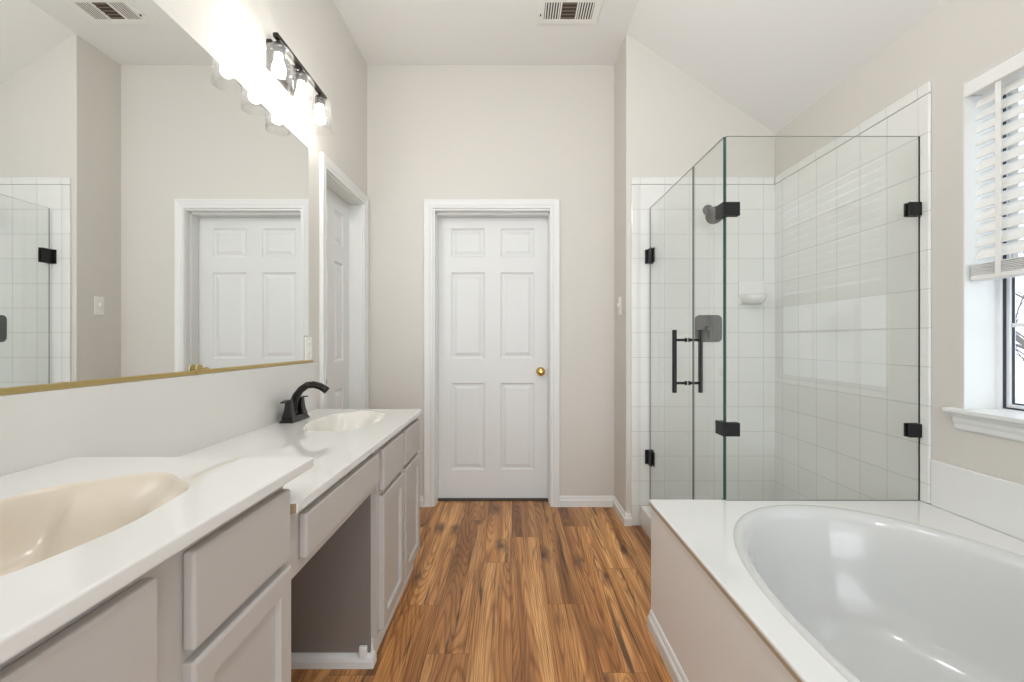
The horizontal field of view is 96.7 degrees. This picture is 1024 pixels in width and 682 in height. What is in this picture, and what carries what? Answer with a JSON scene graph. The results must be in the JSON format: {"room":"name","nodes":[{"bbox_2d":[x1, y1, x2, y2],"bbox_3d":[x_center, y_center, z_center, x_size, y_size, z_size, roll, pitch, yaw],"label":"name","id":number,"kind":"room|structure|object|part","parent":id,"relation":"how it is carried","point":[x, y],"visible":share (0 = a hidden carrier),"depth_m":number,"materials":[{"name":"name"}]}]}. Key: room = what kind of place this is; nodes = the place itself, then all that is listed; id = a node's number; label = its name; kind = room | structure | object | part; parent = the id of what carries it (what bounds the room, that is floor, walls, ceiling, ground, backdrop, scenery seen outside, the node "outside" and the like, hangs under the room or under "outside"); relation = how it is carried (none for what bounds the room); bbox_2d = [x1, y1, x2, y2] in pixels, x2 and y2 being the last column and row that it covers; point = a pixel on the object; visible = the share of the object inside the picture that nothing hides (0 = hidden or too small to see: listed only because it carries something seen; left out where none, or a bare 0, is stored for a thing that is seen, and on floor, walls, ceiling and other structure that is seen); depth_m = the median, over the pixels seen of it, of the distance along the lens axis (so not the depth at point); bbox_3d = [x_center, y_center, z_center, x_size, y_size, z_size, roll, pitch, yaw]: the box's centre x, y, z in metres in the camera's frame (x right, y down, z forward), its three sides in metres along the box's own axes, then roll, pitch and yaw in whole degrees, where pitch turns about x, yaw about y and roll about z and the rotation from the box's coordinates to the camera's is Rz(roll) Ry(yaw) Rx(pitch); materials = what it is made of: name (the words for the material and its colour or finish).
{"room":"bathroom","nodes":[
{"label":"bathroom","id":0,"kind":"room"},
{"bbox_2d":[153,0,366,408],"bbox_3d":[-1.045,-0.426,0.778,0.120,3.100,4.996,0,0,0],"label":"wall","id":1,"kind":"structure","parent":0,"point":[235,33],"depth_m":2.21,"materials":[{"name":"grey paint"}]},
{"bbox_2d":[0,0,312,394],"bbox_3d":[-0.977,-0.414,1.062,0.017,1.036,2.325,0,0,0],"label":"wall mirror","id":2,"kind":"object","parent":1,"relation":"attached to","point":[154,211],"visible":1,"depth_m":1.18,"materials":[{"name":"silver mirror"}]},
{"bbox_2d":[0,362,317,475],"bbox_3d":[-0.980,0.224,1.093,0.010,0.240,2.385,0,0,0],"label":"backsplash","id":3,"kind":"structure","parent":1,"relation":"attached to","point":[178,416],"depth_m":1.21,"materials":[{"name":"stone"}]},
{"bbox_2d":[263,32,331,132],"bbox_3d":[-0.909,-1.089,1.915,0.152,0.243,0.480,0,0,0],"label":"vanity light","id":4,"kind":"object","parent":1,"relation":"attached to","point":[288,75],"visible":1,"depth_m":1.90,"materials":[{"name":"black metal"}]},
{"bbox_2d":[272,40,284,57],"bbox_3d":[-0.885,-1.112,1.727,0.044,0.052,0.044,0,0,0],"label":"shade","id":5,"kind":"object","parent":4,"relation":"attached to","point":[278,46],"depth_m":1.71,"materials":[{"name":"clear glass"}]},
{"bbox_3d":[-0.885,-1.038,1.727,0.104,0.140,0.104,0,0,0],"label":"lamp shade","id":6,"kind":"part","parent":4,"relation":"part of","materials":[{"name":"clear glass"}]},
{"bbox_3d":[-0.885,-1.044,1.727,0.049,0.085,0.049,0,0,0],"label":"bulb","id":7,"kind":"part","parent":4,"relation":"part of","materials":[{"name":"white glass"}]},
{"bbox_3d":[-0.930,-1.147,1.930,0.066,0.017,0.060,0,0,0],"label":"arm","id":8,"kind":"part","parent":4,"relation":"part of","materials":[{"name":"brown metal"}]},
{"bbox_2d":[296,69,306,84],"bbox_3d":[-0.885,-1.112,1.912,0.044,0.052,0.044,0,0,0],"label":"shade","id":9,"kind":"object","parent":4,"relation":"attached to","point":[301,74],"depth_m":1.90,"materials":[{"name":"clear glass"}]},
{"bbox_3d":[-0.885,-1.038,1.912,0.104,0.140,0.104,0,0,0],"label":"lamp shade","id":10,"kind":"part","parent":4,"relation":"part of","materials":[{"name":"clear glass"}]},
{"bbox_3d":[-0.885,-1.044,1.912,0.049,0.085,0.049,0,0,0],"label":"bulb","id":11,"kind":"part","parent":4,"relation":"part of","materials":[{"name":"white glass"}]},
{"bbox_2d":[315,93,324,106],"bbox_3d":[-0.885,-1.112,2.098,0.044,0.052,0.044,0,0,0],"label":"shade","id":12,"kind":"object","parent":4,"relation":"attached to","point":[320,98],"depth_m":2.08,"materials":[{"name":"clear glass"}]},
{"bbox_3d":[-0.885,-1.038,2.098,0.104,0.140,0.104,0,0,0],"label":"lamp shade","id":13,"kind":"part","parent":4,"relation":"part of","materials":[{"name":"clear glass"}]},
{"bbox_3d":[-0.885,-1.044,2.098,0.049,0.085,0.049,0,0,0],"label":"bulb","id":14,"kind":"part","parent":4,"relation":"part of","materials":[{"name":"white glass"}]},
{"bbox_2d":[304,337,311,359],"bbox_3d":[-0.980,0.037,2.192,0.010,0.113,0.070,0,0,0],"label":"wall outlet","id":15,"kind":"object","parent":1,"relation":"attached to","point":[307,340],"visible":0.97,"depth_m":2.18,"materials":[{"name":"white plastic"}]},
{"bbox_2d":[320,152,368,408],"bbox_3d":[-1.036,0.079,2.699,0.139,2.091,0.740,0,0,0],"label":"door","id":16,"kind":"structure","parent":1,"relation":"in","point":[344,208],"depth_m":2.88,"materials":[{"name":"white paint"}]},
{"bbox_2d":[291,501,672,681],"bbox_3d":[0.280,1.154,0.775,2.840,0.060,5.050,0,0,0],"label":"floor","id":17,"kind":"structure","parent":0,"point":[494,591],"depth_m":1.93,"materials":[{"name":"brown wood"}]},
{"bbox_2d":[0,486,290,681],"bbox_3d":[-0.713,0.703,0.425,0.520,0.842,1.030,0,0,0],"label":"vanity cabinet","id":18,"kind":"object","parent":17,"relation":"on","point":[218,609],"visible":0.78,"depth_m":0.66,"materials":[{"name":"paint"}]},
{"bbox_3d":[-0.463,0.373,0.448,0.019,0.142,0.275,0,0,0],"label":"drawer","id":19,"kind":"part","parent":18,"relation":"part of","materials":[{"name":"paint"}]},
{"bbox_2d":[0,457,312,664],"bbox_3d":[-0.708,0.321,0.456,0.535,0.128,1.112,0,0,0],"label":"countertop","id":20,"kind":"structure","parent":18,"relation":"on","point":[75,532],"depth_m":0.75,"materials":[{"name":"stone"}]},
{"bbox_2d":[0,472,189,575],"bbox_3d":[-0.690,0.321,0.639,0.303,0.128,0.505,0,0,0],"label":"basin","id":21,"kind":"object","parent":20,"relation":"in","point":[45,524],"depth_m":0.79,"materials":[{"name":"ceramic"}]},
{"bbox_3d":[-0.463,0.373,0.792,0.019,0.142,0.284,0,0,0],"label":"drawer","id":22,"kind":"part","parent":18,"relation":"part of","materials":[{"name":"paint"}]},
{"bbox_3d":[-0.463,0.743,0.794,0.019,0.563,0.288,0,0,0],"label":"cabinet door","id":23,"kind":"part","parent":18,"relation":"part of","materials":[{"name":"paint"}]},
{"bbox_2d":[283,451,379,578],"bbox_3d":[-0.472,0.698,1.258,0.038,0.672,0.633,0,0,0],"label":"drawer","id":24,"kind":"object","parent":18,"relation":"attached to","point":[312,526],"visible":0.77,"depth_m":1.13,"materials":[{"name":"paint"}]},
{"bbox_3d":[-0.463,0.431,1.283,0.019,0.099,0.556,0,0,0],"label":"drawer","id":25,"kind":"part","parent":24,"relation":"part of","materials":[{"name":"paint"}]},
{"bbox_2d":[291,418,419,668],"bbox_3d":[-0.713,0.743,1.905,0.520,0.762,0.693,0,0,0],"label":"vanity cabinet","id":26,"kind":"object","parent":17,"relation":"on","point":[345,599],"visible":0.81,"depth_m":1.58,"materials":[{"name":"paint"}]},
{"bbox_2d":[179,409,421,514],"bbox_3d":[-0.711,0.402,1.601,0.528,0.128,1.322,0,0,0],"label":"countertop","id":27,"kind":"structure","parent":26,"relation":"on","point":[337,440],"depth_m":1.53,"materials":[{"name":"stone"}]},
{"bbox_2d":[279,381,328,422],"bbox_3d":[-0.905,0.254,1.954,0.192,0.167,0.186,0,0,-37],"label":"faucet","id":28,"kind":"object","parent":27,"relation":"on","point":[295,410],"visible":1,"depth_m":1.93,"materials":[{"name":"black metal"}]},
{"bbox_3d":[-0.925,0.246,1.865,0.024,0.010,0.073,0,0,0],"label":"lever","id":29,"kind":"part","parent":28,"relation":"part of","materials":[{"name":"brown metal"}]},
{"bbox_3d":[-0.925,0.283,1.889,0.045,0.072,0.045,0,0,0],"label":"handle","id":30,"kind":"part","parent":28,"relation":"part of","materials":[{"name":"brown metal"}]},
{"bbox_3d":[-0.925,0.283,1.991,0.045,0.072,0.045,0,0,0],"label":"handle","id":31,"kind":"part","parent":28,"relation":"part of","materials":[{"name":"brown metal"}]},
{"bbox_3d":[-0.866,0.245,1.940,0.175,0.148,0.034,0,0,0],"label":"spout","id":32,"kind":"part","parent":28,"relation":"part of","materials":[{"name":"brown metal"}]},
{"bbox_2d":[303,411,385,430],"bbox_3d":[-0.702,0.402,1.950,0.282,0.128,0.502,0,0,0],"label":"basin","id":33,"kind":"object","parent":27,"relation":"in","point":[334,420],"depth_m":2.10,"materials":[{"name":"ceramic"}]},
{"bbox_3d":[-0.733,0.743,1.582,0.481,0.762,0.006,0,0,0],"label":"panel","id":34,"kind":"part","parent":26,"relation":"part of","materials":[{"name":"grey wood"}]},
{"bbox_3d":[-0.725,1.103,1.579,0.497,0.043,0.041,0,0,0],"label":"trim","id":35,"kind":"part","parent":26,"relation":"part of","materials":[{"name":"white paint"}]},
{"bbox_3d":[-0.463,0.458,1.761,0.019,0.149,0.298,0,0,0],"label":"drawer","id":36,"kind":"part","parent":26,"relation":"part of","materials":[{"name":"paint"}]},
{"bbox_3d":[-0.463,0.786,1.761,0.019,0.475,0.298,0,0,0],"label":"cabinet door","id":37,"kind":"part","parent":26,"relation":"part of","materials":[{"name":"paint"}]},
{"bbox_3d":[-0.463,0.458,2.095,0.019,0.149,0.295,0,0,0],"label":"drawer","id":38,"kind":"part","parent":26,"relation":"part of","materials":[{"name":"paint"}]},
{"bbox_3d":[-0.463,0.786,2.095,0.019,0.475,0.295,0,0,0],"label":"cabinet door","id":39,"kind":"part","parent":26,"relation":"part of","materials":[{"name":"paint"}]},
{"bbox_2d":[641,506,650,539],"bbox_3d":[0.832,1.062,2.284,0.104,0.125,0.966,0,0,0],"label":"shower curb","id":40,"kind":"object","parent":17,"relation":"on","point":[645,510],"visible":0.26,"depth_m":2.66,"materials":[{"name":"tile"}]},
{"bbox_2d":[693,137,724,499],"bbox_3d":[0.835,0.097,1.942,0.008,1.800,0.303,0,0,0],"label":"screen","id":41,"kind":"object","parent":40,"relation":"on","point":[723,138],"visible":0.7,"depth_m":1.79,"materials":[{"name":"clear glass"}]},
{"bbox_2d":[647,500,1023,681],"bbox_3d":[1.067,0.872,0.960,1.073,0.504,1.680,0,0,0],"label":"bathtub","id":42,"kind":"object","parent":17,"relation":"on","point":[742,591],"visible":1,"depth_m":1.46,"materials":[{"name":"ceramic"}]},
{"bbox_3d":[0.539,1.088,0.958,0.016,0.072,1.656,0,0,0],"label":"baseboard","id":43,"kind":"part","parent":42,"relation":"part of","materials":[{"name":"white paint"}]},
{"bbox_3d":[1.073,0.883,0.961,1.053,0.482,1.662,0,0,0],"label":"panel","id":44,"kind":"part","parent":42,"relation":"part of","materials":[{"name":"paint"}]},
{"bbox_2d":[725,136,919,500],"bbox_3d":[1.218,-0.089,1.786,0.759,1.428,0.008,0,0,0],"label":"screen","id":45,"kind":"object","parent":42,"relation":"on","point":[726,136],"visible":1,"depth_m":1.79,"materials":[{"name":"clear glass"}]},
{"bbox_2d":[715,202,739,219],"bbox_3d":[0.856,-0.516,1.808,0.066,0.053,0.069,0,0,0],"label":"glass clamp","id":46,"kind":"object","parent":45,"relation":"attached to","point":[728,209],"visible":0.99,"depth_m":1.77,"materials":[{"name":"black metal"}]},
{"bbox_3d":[0.835,-0.516,1.812,0.026,0.053,0.060,0,0,0],"label":"plate","id":47,"kind":"part","parent":46,"relation":"part of","materials":[{"name":"black metal"}]},
{"bbox_3d":[0.856,-0.516,1.786,0.066,0.053,0.026,0,0,0],"label":"plate","id":48,"kind":"part","parent":46,"relation":"part of","materials":[{"name":"black metal"}]},
{"bbox_2d":[715,420,739,436],"bbox_3d":[0.856,0.346,1.808,0.066,0.053,0.069,0,0,0],"label":"glass clamp","id":49,"kind":"object","parent":45,"relation":"attached to","point":[728,429],"visible":1,"depth_m":1.77,"materials":[{"name":"black metal"}]},
{"bbox_3d":[0.835,0.346,1.812,0.026,0.053,0.060,0,0,0],"label":"plate","id":50,"kind":"part","parent":49,"relation":"part of","materials":[{"name":"black metal"}]},
{"bbox_3d":[0.856,0.346,1.786,0.066,0.053,0.026,0,0,0],"label":"plate","id":51,"kind":"part","parent":49,"relation":"part of","materials":[{"name":"black metal"}]},
{"bbox_2d":[904,202,921,216],"bbox_3d":[1.573,-0.516,1.786,0.050,0.053,0.028,0,0,0],"label":"glass clamp","id":52,"kind":"object","parent":45,"relation":"attached to","point":[911,209],"visible":1,"depth_m":1.77,"materials":[{"name":"black metal"}]},
{"bbox_2d":[904,423,921,437],"bbox_3d":[1.573,0.350,1.786,0.050,0.053,0.028,0,0,0],"label":"glass clamp","id":53,"kind":"object","parent":45,"relation":"attached to","point":[911,430],"visible":1,"depth_m":1.77,"materials":[{"name":"black metal"}]},
{"bbox_2d":[367,65,613,495],"bbox_3d":[-0.144,-0.426,3.176,1.682,3.100,0.160,0,0,0],"label":"wall","id":54,"kind":"structure","parent":0,"point":[434,131],"depth_m":3.10,"materials":[{"name":"grey paint"}]},
{"bbox_2d":[420,496,423,506],"bbox_3d":[-0.791,1.088,3.086,0.387,0.072,0.020,0,0,0],"label":"baseboard","id":55,"kind":"structure","parent":54,"relation":"attached to","point":[421,497],"depth_m":3.08,"materials":[{"name":"white paint"}]},
{"bbox_2d":[424,199,559,506],"bbox_3d":[-0.138,0.082,3.187,0.921,2.085,0.219,0,0,0],"label":"door","id":56,"kind":"structure","parent":54,"relation":"in","point":[492,266],"depth_m":3.23,"materials":[{"name":"white paint"}]},
{"bbox_3d":[0.203,0.216,3.192,0.063,0.063,0.070,0,0,0],"label":"knob","id":57,"kind":"part","parent":56,"relation":"part of","materials":[{"name":"gold metal"}]},
{"bbox_2d":[560,496,631,525],"bbox_3d":[0.527,1.088,2.930,0.408,0.072,0.332,0,0,0],"label":"baseboard","id":58,"kind":"structure","parent":54,"relation":"attached to","point":[565,501],"depth_m":3.08,"materials":[{"name":"white paint"}]},
{"bbox_2d":[333,0,944,133],"bbox_3d":[0.338,-1.584,0.778,2.885,0.864,4.996,0,0,0],"label":"ceiling","id":59,"kind":"structure","parent":0,"point":[771,60],"depth_m":2.55,"materials":[{"name":"white paint"}]},
{"bbox_2d":[537,0,602,23],"bbox_3d":[0.322,-1.869,2.580,0.352,0.014,0.210,0,0,0],"label":"ceiling vent","id":60,"kind":"object","parent":59,"relation":"in","point":[549,11],"visible":1,"depth_m":2.59,"materials":[{"name":"white plastic"}]},
{"bbox_2d":[614,34,774,512],"bbox_3d":[1.153,-0.426,3.018,0.913,3.100,0.476,0,0,0],"label":"wall","id":61,"kind":"structure","parent":0,"point":[666,120],"depth_m":2.78,"materials":[{"name":"grey paint"}]},
{"bbox_2d":[617,297,620,314],"bbox_3d":[0.688,-0.226,2.930,0.018,0.116,0.070,0,0,0],"label":"light switch","id":62,"kind":"object","parent":61,"relation":"attached to","point":[619,298],"visible":1,"depth_m":2.92,"materials":[{"name":"white plastic"}]},
{"bbox_2d":[631,177,773,525],"bbox_3d":[1.163,0.063,2.774,0.871,2.122,0.012,0,0,0],"label":"trim","id":63,"kind":"structure","parent":61,"relation":"attached to","point":[635,181],"depth_m":2.77,"materials":[{"name":"tile"}]},
{"bbox_2d":[638,185,774,525],"bbox_3d":[1.189,0.086,2.776,0.842,2.076,0.008,0,0,0],"label":"tiled wall","id":64,"kind":"structure","parent":61,"relation":"attached to","point":[750,236],"depth_m":2.77,"materials":[{"name":"white tile"}]},
{"bbox_2d":[645,167,702,499],"bbox_3d":[0.835,0.093,2.436,0.145,1.792,0.672,0,0,0],"label":"shower door","id":65,"kind":"structure","parent":64,"relation":"attached to","point":[649,253],"depth_m":2.16,"materials":[{"name":"clear glass"}]},
{"bbox_3d":[0.835,0.097,2.165,0.145,0.299,0.021,0,0,0],"label":"pull handle","id":66,"kind":"part","parent":65,"relation":"part of","materials":[{"name":"black metal"}]},
{"bbox_2d":[695,315,721,341],"bbox_3d":[1.195,-0.076,2.750,0.164,0.164,0.043,0,0,0],"label":"shower valve","id":67,"kind":"object","parent":64,"relation":"attached to","point":[711,325],"visible":0.98,"depth_m":2.77,"materials":[{"name":"grey metal"}]},
{"bbox_3d":[1.195,-0.056,2.748,0.048,0.089,0.037,0,0,0],"label":"lever","id":68,"kind":"part","parent":67,"relation":"part of","materials":[{"name":"grey metal"}]},
{"bbox_2d":[703,205,720,223],"bbox_3d":[1.178,-0.758,2.686,0.110,0.145,0.172,0,0,0],"label":"showerhead","id":69,"kind":"object","parent":64,"relation":"attached to","point":[708,210],"visible":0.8,"depth_m":2.65,"materials":[{"name":"grey metal"}]},
{"bbox_2d":[739,281,766,304],"bbox_3d":[1.453,-0.293,2.722,0.150,0.145,0.100,0,0,0],"label":"soap dish","id":70,"kind":"object","parent":64,"relation":"attached to","point":[750,292],"visible":1,"depth_m":2.76,"materials":[{"name":"white ceramic"}]},
{"bbox_2d":[740,294,766,303],"bbox_3d":[1.453,-0.250,2.717,0.146,0.056,0.090,0,0,0],"label":"tray","id":71,"kind":"object","parent":70,"relation":"on","point":[744,298],"depth_m":2.69,"materials":[{"name":"white ceramic"}]},
{"bbox_2d":[775,0,1023,540],"bbox_3d":[1.695,-0.426,0.768,0.170,3.100,4.976,0,0,0],"label":"wall","id":72,"kind":"structure","parent":0,"point":[957,41],"depth_m":1.70,"materials":[{"name":"grey paint"}]},
{"bbox_2d":[775,99,918,499],"bbox_3d":[1.606,0.086,2.283,0.008,2.076,0.978,0,0,0],"label":"tiled wall","id":73,"kind":"structure","parent":72,"relation":"attached to","point":[846,249],"depth_m":2.17,"materials":[{"name":"white tile"}]},
{"bbox_2d":[775,81,930,503],"bbox_3d":[1.604,-0.186,2.256,0.012,1.623,1.024,0,0,0],"label":"trim","id":74,"kind":"structure","parent":72,"relation":"attached to","point":[923,93],"depth_m":1.77,"materials":[{"name":"tile"}]},
{"bbox_2d":[930,460,1023,540],"bbox_3d":[1.605,0.539,0.931,0.010,0.173,1.622,0,0,0],"label":"backsplash","id":75,"kind":"structure","parent":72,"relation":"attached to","point":[995,503],"depth_m":1.56,"materials":[{"name":"stone"}]},
{"bbox_2d":[942,48,1023,441],"bbox_3d":[1.676,-0.301,1.102,0.204,1.239,1.134,0,0,0],"label":"window","id":76,"kind":"structure","parent":72,"relation":"in","point":[990,407],"depth_m":1.62,"materials":[{"name":"white paint"}]},
{"bbox_2d":[964,50,1023,280],"bbox_3d":[1.645,-0.564,1.103,0.071,0.704,1.037,0,0,0],"label":"window blind","id":77,"kind":"object","parent":76,"relation":"attached to","point":[1007,76],"visible":1,"depth_m":1.52,"materials":[{"name":"white"}]},
{"bbox_3d":[1.648,-0.221,1.102,0.052,0.018,1.020,0,0,0],"label":"rail","id":78,"kind":"part","parent":77,"relation":"part of","materials":[{"name":"white"}]},
{"bbox_3d":[1.751,-0.333,1.102,0.054,1.177,1.044,0,0,0],"label":"frame","id":79,"kind":"part","parent":76,"relation":"part of","materials":[{"name":"white plastic"}]},
{"bbox_3d":[1.761,-0.614,1.102,0.022,0.575,1.004,0,0,0],"label":"sash","id":80,"kind":"part","parent":76,"relation":"part of","materials":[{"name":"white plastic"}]},
{"bbox_3d":[1.749,-0.055,1.102,0.022,0.582,1.004,0,0,0],"label":"sash","id":81,"kind":"part","parent":76,"relation":"part of","materials":[{"name":"white plastic"}]},
{"label":"outside","id":82,"kind":"structure","parent":0,"visible":0},
{"bbox_2d":[1016,397,1023,403],"bbox_3d":[9.200,1.774,4.000,13.600,0.100,20.000,0,0,0],"label":"ground","id":83,"kind":"structure","parent":82,"point":[1020,400],"depth_m":13.19,"materials":[{"name":"white"}]},
{"bbox_2d":[1016,239,1023,361],"bbox_3d":[4.700,0.043,3.783,2.680,3.367,2.774,0,0,-25],"label":"tree","id":84,"kind":"object","parent":83,"relation":"on","point":[1020,340],"visible":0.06,"depth_m":4.11,"materials":[{"name":"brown plant"}]}
]}

